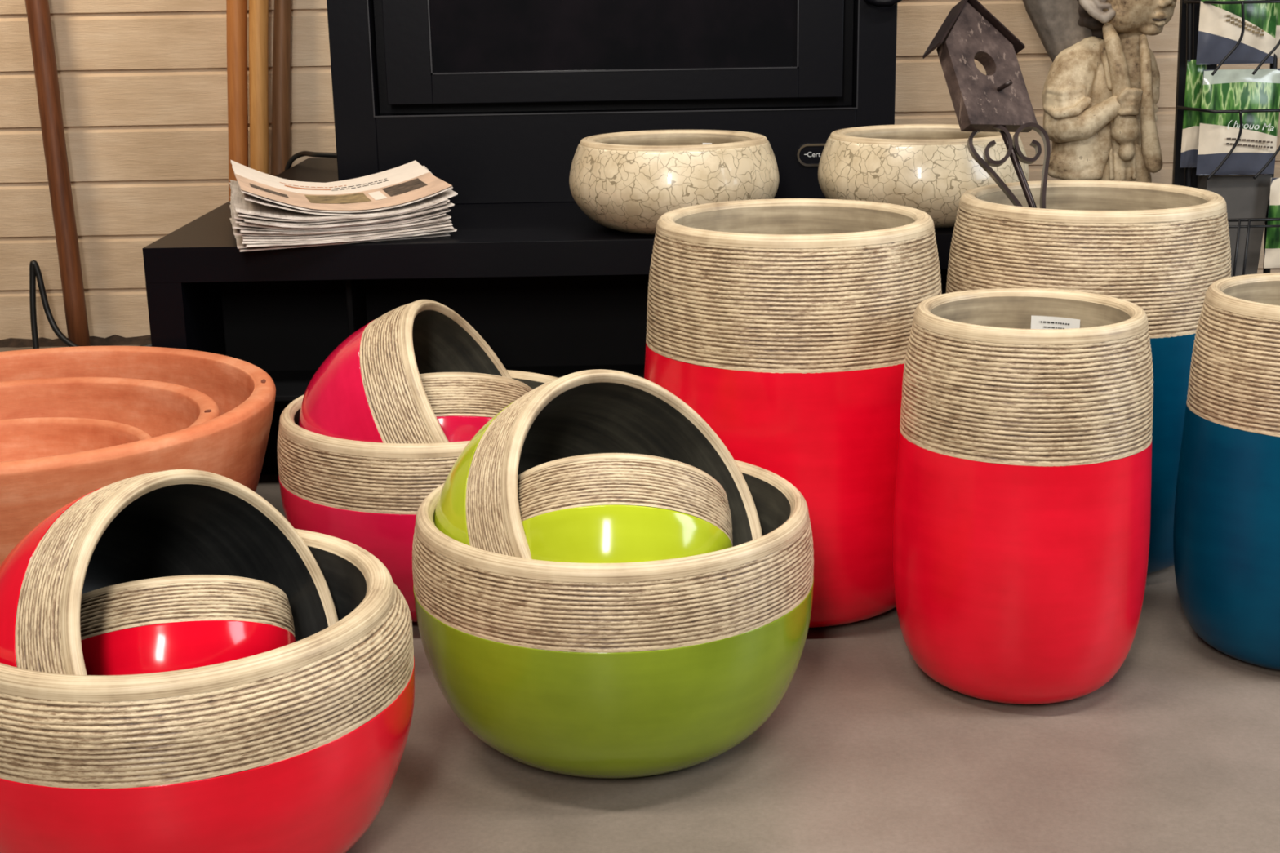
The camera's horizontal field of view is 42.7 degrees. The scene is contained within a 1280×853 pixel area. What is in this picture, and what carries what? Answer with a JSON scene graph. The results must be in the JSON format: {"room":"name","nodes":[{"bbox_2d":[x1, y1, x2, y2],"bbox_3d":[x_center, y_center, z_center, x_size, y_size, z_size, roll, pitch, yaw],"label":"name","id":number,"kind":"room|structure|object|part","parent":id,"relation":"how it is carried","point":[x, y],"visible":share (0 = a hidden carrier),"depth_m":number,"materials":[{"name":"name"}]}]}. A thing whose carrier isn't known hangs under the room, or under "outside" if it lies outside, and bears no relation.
{"room":"plant shop","nodes":[
{"label":"plant shop","id":0,"kind":"room"},
{"bbox_2d":[230,159,453,213],"bbox_3d":[-0.602,-0.485,3.262,0.400,0.067,0.462,-5,16,-15],"label":"newspaper","id":1,"kind":"object","parent":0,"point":[409,183],"visible":1,"depth_m":3.26,"materials":[{"name":"paper"}]},
{"bbox_2d":[248,182,288,197],"bbox_3d":[-0.719,-0.457,3.170,0.070,0.027,0.064,-5,16,-15],"label":"photo","id":2,"kind":"object","parent":1,"relation":"attached to","point":[253,185],"depth_m":3.17},
{"bbox_2d":[305,192,371,203],"bbox_3d":[-0.597,-0.450,3.229,0.117,0.006,0.127,-5,16,-16],"label":"photo","id":3,"kind":"object","parent":1,"relation":"attached to","point":[310,197],"depth_m":3.24},
{"bbox_2d":[382,177,427,195],"bbox_3d":[-0.470,-0.478,3.265,0.074,0.022,0.107,-6,16,-17],"label":"photo","id":4,"kind":"object","parent":1,"relation":"attached to","point":[411,185],"depth_m":3.27},
{"bbox_2d":[244,165,457,215],"bbox_3d":[-0.588,-0.475,3.264,0.400,0.061,0.462,-5,16,-13],"label":"newspaper","id":5,"kind":"object","parent":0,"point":[448,193],"visible":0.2,"depth_m":3.10,"materials":[{"name":"white paper"}]},
{"bbox_2d":[230,187,447,225],"bbox_3d":[-0.609,-0.449,3.256,0.398,0.030,0.461,-5,16,-14],"label":"newspaper","id":6,"kind":"object","parent":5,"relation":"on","point":[236,216],"visible":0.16,"depth_m":3.05,"materials":[{"name":"white paper"}]},
{"bbox_2d":[229,182,449,222],"bbox_3d":[-0.604,-0.454,3.252,0.398,0.033,0.463,-5,16,-15],"label":"newspaper","id":7,"kind":"object","parent":6,"relation":"on","point":[448,200],"visible":0.09,"depth_m":3.03,"materials":[{"name":"white paper"}]},
{"bbox_2d":[230,179,448,220],"bbox_3d":[-0.615,-0.457,3.252,0.397,0.037,0.460,-6,16,-16],"label":"newspaper","id":8,"kind":"object","parent":7,"relation":"on","point":[241,206],"visible":0.23,"depth_m":3.08,"materials":[{"name":"white paper"}]},
{"bbox_2d":[0,345,1279,852],"bbox_3d":[0.017,0.991,0.166,8.000,0.001,9.800,-1,15,0],"label":"floor","id":9,"kind":"structure","parent":0,"point":[863,751],"depth_m":2.13,"materials":[{"name":"concrete"}]},
{"bbox_2d":[25,0,90,346],"bbox_3d":[-1.646,-1.050,4.503,0.061,1.684,0.162,-11,18,-32],"label":"wooden pole","id":10,"kind":"object","parent":9,"relation":"on","point":[38,15],"visible":0.94,"depth_m":4.55,"materials":[{"name":"brown wood"}]},
{"bbox_2d":[29,259,151,349],"bbox_3d":[-1.414,-0.342,4.634,0.626,0.272,0.071,-2,15,-5],"label":"power cable","id":11,"kind":"object","parent":9,"relation":"on","point":[34,268],"visible":0.59,"depth_m":4.62,"materials":[{"name":"black rubber"}]},
{"bbox_2d":[0,346,275,564],"bbox_3d":[-1.028,0.124,2.756,0.834,0.356,0.832,-9,17,-27],"label":"terracotta bowl","id":12,"kind":"object","parent":9,"relation":"on","point":[232,445],"visible":0.47,"depth_m":2.60,"materials":[{"name":"ceramic"}]},
{"bbox_2d":[0,377,220,437],"bbox_3d":[-1.045,0.120,2.763,0.670,0.265,0.672,-2,15,-3],"label":"terracotta bowl","id":13,"kind":"object","parent":12,"relation":"in","point":[157,408],"visible":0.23,"depth_m":3.01,"materials":[{"name":"ceramic"}]},
{"bbox_2d":[0,417,151,462],"bbox_3d":[-1.028,0.155,2.627,0.505,0.223,0.506,-1,15,0],"label":"terracotta bowl","id":14,"kind":"object","parent":13,"relation":"in","point":[23,438],"visible":0.15,"depth_m":2.82,"materials":[{"name":"orange ceramic"}]},
{"bbox_2d":[0,528,414,852],"bbox_3d":[-0.536,0.351,1.921,0.544,0.333,0.544,-4,16,-12],"label":"bowl planter","id":15,"kind":"object","parent":9,"relation":"on","point":[297,747],"visible":0.74,"depth_m":1.68,"materials":[{"name":"red ceramic"}]},
{"bbox_2d":[0,469,338,675],"bbox_3d":[-0.565,0.262,1.901,0.358,0.432,0.420,6,17,26],"label":"bowl planter","id":16,"kind":"object","parent":15,"relation":"in","point":[175,522],"visible":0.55,"depth_m":1.95,"materials":[{"name":"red ceramic"}]},
{"bbox_2d":[80,574,295,675],"bbox_3d":[-0.553,0.282,1.942,0.285,0.270,0.291,-5,16,-14],"label":"bowl planter","id":17,"kind":"object","parent":16,"relation":"in","point":[160,624],"visible":0.54,"depth_m":1.83,"materials":[{"name":"red ceramic"}]},
{"bbox_2d":[226,0,248,201],"bbox_3d":[-1.110,-1.057,4.512,0.180,1.694,0.058,-11,18,-32],"label":"wooden pole","id":18,"kind":"object","parent":9,"relation":"on","point":[236,10],"visible":0.44,"depth_m":4.51,"materials":[{"name":"orange wood"}]},
{"bbox_2d":[248,0,268,173],"bbox_3d":[-1.047,-1.054,4.499,0.184,1.694,0.054,-11,18,-33],"label":"wooden pole","id":19,"kind":"object","parent":9,"relation":"on","point":[258,9],"visible":0.41,"depth_m":4.50,"materials":[{"name":"brown wood"}]},
{"bbox_2d":[271,0,291,176],"bbox_3d":[-0.999,-1.065,4.537,0.196,1.694,0.058,-6,16,-19],"label":"wooden pole","id":20,"kind":"object","parent":9,"relation":"on","point":[280,139],"visible":0.44,"depth_m":4.55,"materials":[{"name":"brown wood"}]},
{"bbox_2d":[284,151,337,171],"bbox_3d":[-0.860,-0.610,4.448,0.038,0.275,0.408,-15,20,-41],"label":"power cable","id":21,"kind":"object","parent":9,"relation":"on","point":[317,154],"visible":0.47,"depth_m":4.44,"materials":[{"name":"black rubber"}]},
{"bbox_2d":[277,369,557,622],"bbox_3d":[-0.329,0.121,2.754,0.538,0.333,0.538,7,17,26],"label":"bowl planter","id":22,"kind":"object","parent":9,"relation":"on","point":[368,495],"visible":0.36,"depth_m":2.50,"materials":[{"name":"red ceramic"}]},
{"bbox_2d":[298,299,511,443],"bbox_3d":[-0.353,0.022,2.728,0.408,0.465,0.452,2,15,9],"label":"bowl planter","id":23,"kind":"object","parent":22,"relation":"in","point":[370,388],"visible":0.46,"depth_m":2.57,"materials":[{"name":"red ceramic"}]},
{"bbox_2d":[419,372,532,442],"bbox_3d":[-0.322,0.025,2.735,0.314,0.282,0.320,-5,16,-15],"label":"bowl planter","id":24,"kind":"object","parent":23,"relation":"in","point":[462,403],"visible":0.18,"depth_m":2.60,"materials":[{"name":"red ceramic"}]},
{"bbox_2d":[142,157,954,474],"bbox_3d":[-0.040,-0.309,3.937,1.790,0.533,1.640,-1,15,0],"label":"table","id":25,"kind":"object","parent":9,"relation":"on","point":[552,290],"visible":0.29,"depth_m":3.38,"materials":[{"name":"black wood"}]},
{"bbox_3d":[-0.901,-0.261,3.945,0.067,0.466,1.640,-1,15,0],"label":"panel","id":26,"kind":"part","parent":25,"relation":"part of","materials":[{"name":"black wood"}]},
{"bbox_2d":[229,217,450,251],"bbox_3d":[-0.607,-0.397,3.272,0.399,0.003,0.461,-5,16,-15],"label":"newspaper","id":27,"kind":"object","parent":25,"relation":"on","point":[443,234],"visible":0.06,"depth_m":3.07,"materials":[{"name":"white paper"}]},
{"bbox_2d":[235,231,449,248],"bbox_3d":[-0.605,-0.402,3.272,0.400,0.005,0.461,-5,16,-14],"label":"newspaper","id":28,"kind":"object","parent":27,"relation":"on","point":[238,237],"visible":0.1,"depth_m":3.08,"materials":[{"name":"white paper"}]},
{"bbox_2d":[244,228,457,246],"bbox_3d":[-0.593,-0.403,3.258,0.398,0.008,0.462,-5,16,-15],"label":"newspaper","id":29,"kind":"object","parent":28,"relation":"on","point":[451,229],"visible":0.17,"depth_m":3.06,"materials":[{"name":"white paper"}]},
{"bbox_2d":[241,225,453,244],"bbox_3d":[-0.593,-0.407,3.257,0.397,0.010,0.462,-5,16,-13],"label":"newspaper","id":30,"kind":"object","parent":29,"relation":"on","point":[449,227],"visible":0.2,"depth_m":3.08,"materials":[{"name":"white paper"}]},
{"bbox_2d":[241,222,452,241],"bbox_3d":[-0.601,-0.412,3.260,0.397,0.012,0.462,-5,16,-15],"label":"newspaper","id":31,"kind":"object","parent":30,"relation":"on","point":[448,223],"visible":0.13,"depth_m":3.07,"materials":[{"name":"white paper"}]},
{"bbox_2d":[229,204,451,238],"bbox_3d":[-0.609,-0.420,3.271,0.398,0.014,0.462,-6,16,-17],"label":"newspaper","id":32,"kind":"object","parent":31,"relation":"on","point":[446,220],"visible":0.11,"depth_m":3.07,"materials":[{"name":"white paper"}]},
{"bbox_2d":[230,201,445,235],"bbox_3d":[-0.610,-0.423,3.261,0.399,0.017,0.462,-5,16,-14],"label":"newspaper","id":33,"kind":"object","parent":32,"relation":"on","point":[236,231],"visible":0.09,"depth_m":3.04,"materials":[{"name":"white paper"}]},
{"bbox_2d":[230,199,451,234],"bbox_3d":[-0.602,-0.425,3.255,0.397,0.020,0.461,-5,16,-15],"label":"newspaper","id":34,"kind":"object","parent":32,"relation":"on","point":[446,216],"visible":0.12,"depth_m":3.07,"materials":[{"name":"white paper"}]},
{"bbox_2d":[230,195,445,231],"bbox_3d":[-0.610,-0.431,3.259,0.398,0.023,0.462,-5,16,-14],"label":"newspaper","id":35,"kind":"object","parent":34,"relation":"on","point":[236,225],"visible":0.12,"depth_m":3.06,"materials":[{"name":"white paper"}]},
{"bbox_2d":[235,207,448,228],"bbox_3d":[-0.605,-0.439,3.257,0.399,0.026,0.462,-5,16,-14],"label":"newspaper","id":36,"kind":"object","parent":34,"relation":"on","point":[237,220],"visible":0.12,"depth_m":3.06,"materials":[{"name":"white paper"}]},
{"bbox_2d":[239,208,450,230],"bbox_3d":[-0.602,-0.435,3.259,0.398,0.025,0.462,-5,16,-14],"label":"newspaper","id":37,"kind":"object","parent":36,"relation":"on","point":[446,210],"visible":0.16,"depth_m":3.09,"materials":[{"name":"white paper"}]},
{"bbox_2d":[243,201,454,227],"bbox_3d":[-0.610,-0.442,3.255,0.397,0.027,0.460,-6,16,-18],"label":"newspaper","id":38,"kind":"object","parent":36,"relation":"on","point":[449,204],"visible":0.18,"depth_m":3.07,"materials":[{"name":"white paper"}]},
{"bbox_2d":[264,364,644,401],"bbox_3d":[-0.037,-0.095,3.321,1.656,0.013,0.220,-1,15,0],"label":"shelf","id":39,"kind":"object","parent":25,"relation":"attached to","point":[291,381],"depth_m":3.39,"materials":[{"name":"black wood"}]},
{"bbox_3d":[-0.037,-0.138,3.434,1.656,0.466,0.020,-1,15,0],"label":"panel","id":40,"kind":"part","parent":25,"relation":"part of","materials":[{"name":"black wood"}]},
{"bbox_2d":[326,0,902,204],"bbox_3d":[-0.053,-1.053,3.721,1.240,1.017,0.605,-1,15,0],"label":"stove","id":41,"kind":"object","parent":25,"relation":"on","point":[497,100],"visible":0.92,"depth_m":3.54,"materials":[{"name":"black metal"}]},
{"bbox_3d":[-0.060,-1.023,3.477,0.988,0.648,0.020,-1,15,0],"label":"door frame","id":42,"kind":"part","parent":41,"relation":"part of","materials":[{"name":"black metal"}]},
{"bbox_3d":[-0.059,-1.022,3.469,0.794,0.525,0.005,-1,15,0],"label":"glass trim","id":43,"kind":"part","parent":41,"relation":"part of","materials":[{"name":"black glass"}]},
{"bbox_3d":[-0.059,-1.025,3.479,0.794,0.525,0.014,-1,15,0],"label":"door glass","id":44,"kind":"part","parent":41,"relation":"part of","materials":[{"name":"black glass"}]},
{"bbox_3d":[0.520,-0.936,3.466,0.096,0.090,0.042,3,16,14],"label":"door handle","id":45,"kind":"part","parent":41,"relation":"part of","materials":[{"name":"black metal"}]},
{"bbox_2d":[568,129,779,235],"bbox_3d":[0.067,-0.478,3.202,0.410,0.175,0.410,-1,15,0],"label":"bowl","id":46,"kind":"object","parent":25,"relation":"on","point":[624,181],"visible":0.8,"depth_m":3.04,"materials":[{"name":"ceramic"}]},
{"bbox_2d":[817,124,1029,228],"bbox_3d":[0.557,-0.494,3.231,0.410,0.175,0.410,-1,15,0],"label":"bowl","id":47,"kind":"object","parent":25,"relation":"on","point":[927,168],"visible":0.59,"depth_m":3.06,"materials":[{"name":"ceramic"}]},
{"bbox_2d":[412,459,813,778],"bbox_3d":[-0.035,0.259,2.230,0.538,0.333,0.538,-9,17,-26],"label":"bowl planter","id":48,"kind":"object","parent":9,"relation":"on","point":[568,668],"visible":0.68,"depth_m":2.00,"materials":[{"name":"green ceramic"}]},
{"bbox_2d":[433,368,762,559],"bbox_3d":[-0.062,0.153,2.214,0.412,0.458,0.447,13,20,41],"label":"bowl planter","id":49,"kind":"object","parent":48,"relation":"in","point":[597,411],"visible":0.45,"depth_m":2.25,"materials":[{"name":"ceramic"}]},
{"bbox_2d":[507,453,733,582],"bbox_3d":[-0.035,0.161,2.110,0.309,0.300,0.309,2,15,10],"label":"bowl planter","id":50,"kind":"object","parent":49,"relation":"in","point":[601,508],"visible":0.45,"depth_m":1.99,"materials":[{"name":"ceramic"}]},
{"bbox_2d":[644,198,942,627],"bbox_3d":[0.251,-0.028,2.685,0.504,0.638,0.504,-1,15,0],"label":"planter","id":51,"kind":"object","parent":9,"relation":"on","point":[784,325],"visible":0.79,"depth_m":2.46,"materials":[{"name":"red ceramic"}]},
{"bbox_2d":[892,288,1153,704],"bbox_3d":[0.549,0.100,2.357,0.362,0.552,0.362,-1,15,0],"label":"planter","id":52,"kind":"object","parent":9,"relation":"on","point":[1022,514],"visible":1,"depth_m":2.22,"materials":[{"name":"red ceramic"}]},
{"bbox_2d":[946,179,1231,573],"bbox_3d":[0.774,-0.088,2.871,0.504,0.638,0.504,-1,15,0],"label":"planter","id":53,"kind":"object","parent":9,"relation":"on","point":[1158,248],"visible":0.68,"depth_m":2.64,"materials":[{"name":"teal ceramic"}]},
{"bbox_2d":[922,0,1050,208],"bbox_3d":[0.607,-0.473,2.808,0.248,0.524,0.226,-1,15,0],"label":"birdhouse","id":54,"kind":"object","parent":53,"relation":"in","point":[998,100],"visible":0.87,"depth_m":2.78,"materials":[{"name":"wood"}]},
{"bbox_3d":[0.524,-0.685,2.797,0.042,0.107,0.136,9,18,33],"label":"roof panel","id":55,"kind":"part","parent":54,"relation":"part of","materials":[{"name":"wood"}]},
{"bbox_3d":[0.606,-0.694,2.845,0.122,0.118,0.038,-1,15,0],"label":"roof panel","id":56,"kind":"part","parent":54,"relation":"part of","materials":[{"name":"wood"}]},
{"bbox_3d":[0.672,-0.355,2.775,0.152,0.311,0.013,10,19,36],"label":"stake rod","id":57,"kind":"part","parent":54,"relation":"part of","materials":[{"name":"metal"}]},
{"bbox_2d":[1022,0,1177,182],"bbox_3d":[1.165,-0.726,4.250,0.414,1.178,0.329,-1,15,0],"label":"statue","id":58,"kind":"object","parent":9,"relation":"on","point":[1100,95],"visible":0.7,"depth_m":4.13,"materials":[{"name":"stone"}]},
{"bbox_2d":[1172,0,1279,276],"bbox_3d":[1.434,-0.823,3.890,0.304,1.501,0.204,-1,15,0],"label":"wire rack","id":59,"kind":"object","parent":9,"relation":"on","point":[1189,10],"visible":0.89,"depth_m":3.92,"materials":[{"name":"black metal"}]},
{"bbox_2d":[1179,59,1207,167],"bbox_3d":[1.329,-0.751,3.927,0.048,0.255,0.026,-1,15,0],"label":"bag","id":60,"kind":"object","parent":59,"relation":"hanging from","point":[1194,73],"visible":0.87,"depth_m":3.92,"materials":[{"name":"green plastic"}]},
{"bbox_3d":[1.330,-0.692,3.937,0.048,0.064,0.012,-1,15,0],"label":"cream panel","id":61,"kind":"part","parent":60,"relation":"part of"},
{"bbox_3d":[1.328,-0.793,3.909,0.048,0.163,0.014,-1,15,0],"label":"panel","id":62,"kind":"part","parent":60,"relation":"part of","materials":[{"name":"green plant"}]},
{"bbox_3d":[1.388,-0.847,3.981,0.195,1.500,0.015,-1,15,0],"label":"panel","id":63,"kind":"part","parent":59,"relation":"part of","materials":[{"name":"black metal"}]},
{"bbox_2d":[1176,106,1279,180],"bbox_3d":[1.441,-0.677,3.897,0.296,0.166,0.140,-1,15,0],"label":"basket","id":64,"kind":"object","parent":59,"relation":"on","point":[1188,171],"depth_m":3.85,"materials":[{"name":"black metal"}]},
{"bbox_2d":[1182,0,1279,75],"bbox_3d":[1.437,-0.914,3.833,0.296,0.171,0.140,-1,15,0],"label":"basket","id":65,"kind":"object","parent":59,"relation":"on","point":[1190,3],"depth_m":3.80,"materials":[{"name":"black metal"}]},
{"bbox_2d":[1195,0,1278,64],"bbox_3d":[1.400,-0.980,3.822,0.182,0.260,0.047,-1,15,0],"label":"packet","id":66,"kind":"object","parent":59,"relation":"hanging from","point":[1220,28],"visible":0.9,"depth_m":3.83,"materials":[{"name":"green plastic"}]},
{"bbox_3d":[1.400,-0.990,3.809,0.182,0.172,0.023,-1,15,0],"label":"panel","id":67,"kind":"part","parent":66,"relation":"part of","materials":[{"name":"green plant"}]},
{"bbox_2d":[1195,68,1279,175],"bbox_3d":[1.426,-0.724,3.892,0.187,0.248,0.048,-1,15,0],"label":"packet","id":68,"kind":"object","parent":59,"relation":"hanging from","point":[1227,89],"visible":0.93,"depth_m":3.88,"materials":[{"name":"green plastic"}]},
{"bbox_3d":[1.427,-0.685,3.892,0.187,0.074,0.023,-1,15,0],"label":"cream panel","id":69,"kind":"part","parent":68,"relation":"part of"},
{"bbox_3d":[1.426,-0.750,3.874,0.187,0.129,0.024,-1,15,0],"label":"panel","id":70,"kind":"part","parent":68,"relation":"part of","materials":[{"name":"green plant"}]},
{"bbox_2d":[1227,217,1279,276],"bbox_3d":[1.467,-0.389,3.975,0.254,0.256,0.140,-1,15,0],"label":"basket","id":71,"kind":"object","parent":59,"relation":"on","point":[1264,270],"depth_m":3.89,"materials":[{"name":"black metal"}]},
{"bbox_2d":[1263,177,1279,268],"bbox_3d":[1.617,-0.495,3.966,0.190,0.220,0.046,-1,15,0],"label":"bag","id":72,"kind":"object","parent":59,"relation":"hanging from","point":[1272,254],"visible":0.98,"depth_m":3.96,"materials":[{"name":"green plastic"}]},
{"bbox_3d":[1.618,-0.412,3.981,0.190,0.053,0.018,-1,15,0],"label":"cream panel","id":73,"kind":"part","parent":72,"relation":"part of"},
{"bbox_3d":[1.617,-0.485,3.958,0.190,0.110,0.024,-1,15,0],"label":"panel","id":74,"kind":"part","parent":72,"relation":"part of","materials":[{"name":"green plant"}]},
{"bbox_2d":[1274,3,1279,57],"bbox_3d":[1.573,-1.001,3.870,0.180,0.250,0.046,-1,15,0],"label":"bag","id":75,"kind":"object","parent":59,"relation":"hanging from","point":[1277,51],"visible":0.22,"depth_m":3.88,"materials":[{"name":"green plastic"}]},
{"bbox_3d":[1.574,-0.915,3.884,0.180,0.076,0.020,-1,15,0],"label":"cream panel","id":76,"kind":"part","parent":75,"relation":"part of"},
{"bbox_3d":[1.572,-1.030,3.852,0.180,0.185,0.025,-1,15,0],"label":"panel","id":77,"kind":"part","parent":75,"relation":"part of","materials":[{"name":"green plant"}]},
{"bbox_2d":[1173,272,1279,670],"bbox_3d":[0.993,0.069,2.443,0.362,0.552,0.362,-1,15,0],"label":"planter","id":78,"kind":"object","parent":9,"relation":"on","point":[1226,535],"visible":1,"depth_m":2.35,"materials":[{"name":"teal ceramic"}]},
{"bbox_2d":[1197,173,1271,276],"bbox_3d":[1.459,-0.377,4.112,0.158,0.522,0.158,-1,15,0],"label":"square planter","id":79,"kind":"object","parent":9,"relation":"on","point":[1245,197],"visible":0.17,"depth_m":3.99,"materials":[{"name":"grey ceramic"}]},
{"bbox_2d":[0,0,1279,340],"bbox_3d":[-0.026,-1.519,4.486,8.000,2.620,0.014,-1,15,0],"label":"wall","id":80,"kind":"structure","parent":0,"point":[143,86],"depth_m":4.65,"materials":[{"name":"beige wood"}]},
{"bbox_2d":[0,334,151,347],"bbox_3d":[-0.005,-0.283,4.793,8.000,0.034,0.039,-1,15,0],"label":"baseboard","id":81,"kind":"structure","parent":80,"relation":"attached to","point":[114,340],"depth_m":4.80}
]}

